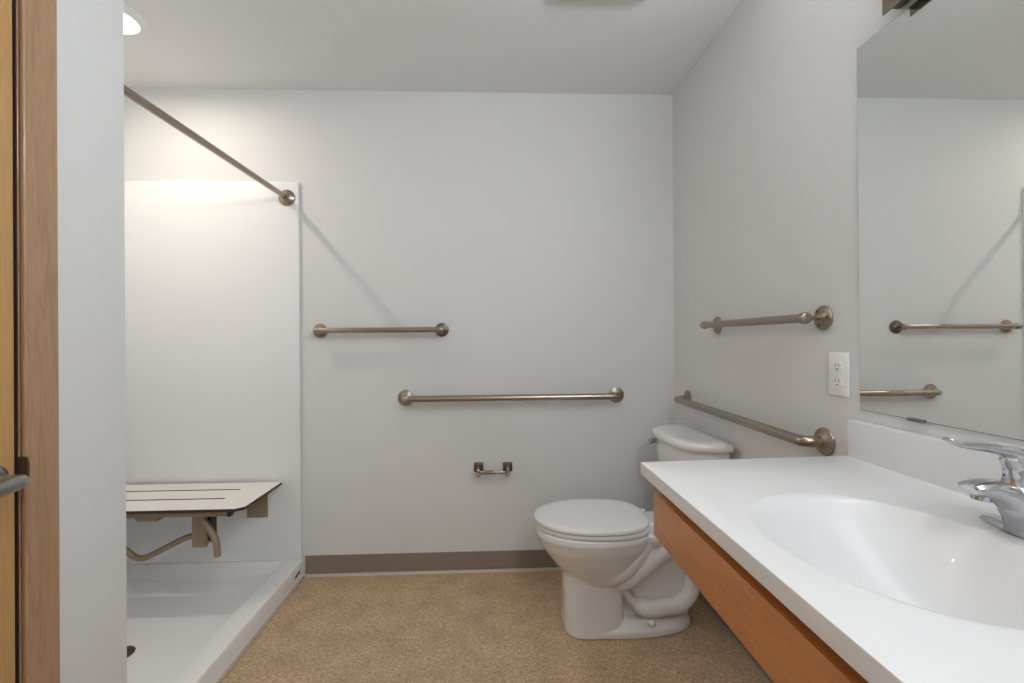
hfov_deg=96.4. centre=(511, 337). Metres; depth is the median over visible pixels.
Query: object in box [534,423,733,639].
toilet
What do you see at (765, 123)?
wall
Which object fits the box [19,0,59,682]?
trim
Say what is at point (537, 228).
wall
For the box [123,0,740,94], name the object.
ceiling
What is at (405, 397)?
grab bar
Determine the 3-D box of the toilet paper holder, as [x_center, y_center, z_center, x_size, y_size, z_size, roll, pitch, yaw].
[-0.095,0.662,2.302,0.195,0.061,0.060,0,0,-2]
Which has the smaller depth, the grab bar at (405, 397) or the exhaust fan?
the exhaust fan
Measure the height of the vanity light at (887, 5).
0.206 m
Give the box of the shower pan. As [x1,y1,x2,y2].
[126,559,303,682]
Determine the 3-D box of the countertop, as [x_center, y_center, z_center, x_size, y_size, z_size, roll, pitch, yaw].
[0.623,0.324,0.694,0.569,0.227,0.968,0,0,-2]
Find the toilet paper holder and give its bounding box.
[474,462,511,476]
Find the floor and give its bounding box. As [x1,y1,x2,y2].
[221,570,765,682]
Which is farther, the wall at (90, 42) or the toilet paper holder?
the toilet paper holder
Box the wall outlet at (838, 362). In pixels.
[828,352,849,397]
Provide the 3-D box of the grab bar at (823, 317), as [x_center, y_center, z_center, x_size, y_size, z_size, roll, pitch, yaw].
[0.834,-0.055,1.599,0.072,0.072,0.684,0,0,-2]
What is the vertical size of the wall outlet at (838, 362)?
0.119 m
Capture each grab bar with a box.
[313,323,448,337]
[398,387,623,405]
[674,390,834,455]
[700,306,832,333]
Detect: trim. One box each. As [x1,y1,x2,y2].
[12,0,29,682]
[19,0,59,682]
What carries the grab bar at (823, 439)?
attached to the wall at (765, 123)
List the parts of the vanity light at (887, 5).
plate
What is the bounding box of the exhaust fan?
[558,0,643,1]
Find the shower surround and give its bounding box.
[124,181,301,563]
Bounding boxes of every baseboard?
[305,549,560,576]
[698,592,773,682]
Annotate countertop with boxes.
[641,419,1023,682]
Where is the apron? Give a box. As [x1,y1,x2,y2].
[654,492,868,682]
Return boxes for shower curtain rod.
[124,85,294,205]
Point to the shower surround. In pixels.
(213, 366)
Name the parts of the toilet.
lid, seat, bowl, tank, tank lid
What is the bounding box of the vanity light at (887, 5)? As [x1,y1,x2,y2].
[882,0,910,15]
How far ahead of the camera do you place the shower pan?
1.92 m
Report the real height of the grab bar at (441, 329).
0.072 m
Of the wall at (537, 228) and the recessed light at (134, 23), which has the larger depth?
the wall at (537, 228)
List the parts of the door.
door handle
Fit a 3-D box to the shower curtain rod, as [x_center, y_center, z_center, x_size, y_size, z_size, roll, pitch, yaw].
[-1.100,-0.695,1.741,0.081,0.090,1.076,0,0,-2]
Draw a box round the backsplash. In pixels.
[847,419,1001,504]
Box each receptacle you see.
[832,361,841,371]
[833,377,842,386]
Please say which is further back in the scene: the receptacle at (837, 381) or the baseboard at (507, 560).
the baseboard at (507, 560)
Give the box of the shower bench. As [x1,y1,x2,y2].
[126,482,281,560]
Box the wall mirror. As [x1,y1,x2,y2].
[857,0,1023,440]
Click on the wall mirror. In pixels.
(940, 87)
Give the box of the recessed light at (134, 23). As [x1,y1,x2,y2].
[123,3,147,34]
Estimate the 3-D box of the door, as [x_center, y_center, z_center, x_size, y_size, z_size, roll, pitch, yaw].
[-0.995,0.162,0.463,0.190,2.039,0.908,0,0,-2]
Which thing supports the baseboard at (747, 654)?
attached to the wall at (765, 123)
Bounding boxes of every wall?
[57,0,126,682]
[124,87,674,575]
[672,0,1023,458]
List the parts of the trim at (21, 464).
strike plate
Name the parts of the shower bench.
support leg, seat frame, seat, support leg, wall plate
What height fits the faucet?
0.154 m
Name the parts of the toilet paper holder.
arm, mount plate, mount plate, arm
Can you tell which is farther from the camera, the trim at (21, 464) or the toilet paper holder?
the toilet paper holder
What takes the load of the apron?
attached to the wall at (765, 123)
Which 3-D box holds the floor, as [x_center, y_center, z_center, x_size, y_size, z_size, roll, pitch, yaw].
[-0.498,1.236,0.571,3.072,0.100,3.726,0,0,-2]
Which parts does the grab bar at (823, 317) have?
post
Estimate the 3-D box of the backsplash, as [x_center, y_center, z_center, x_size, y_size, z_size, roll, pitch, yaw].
[0.896,0.258,0.704,0.020,0.099,0.966,0,0,-2]
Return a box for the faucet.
[942,437,1023,538]
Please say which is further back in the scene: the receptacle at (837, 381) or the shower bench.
the shower bench
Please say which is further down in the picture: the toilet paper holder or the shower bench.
the shower bench
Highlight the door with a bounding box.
[0,0,28,682]

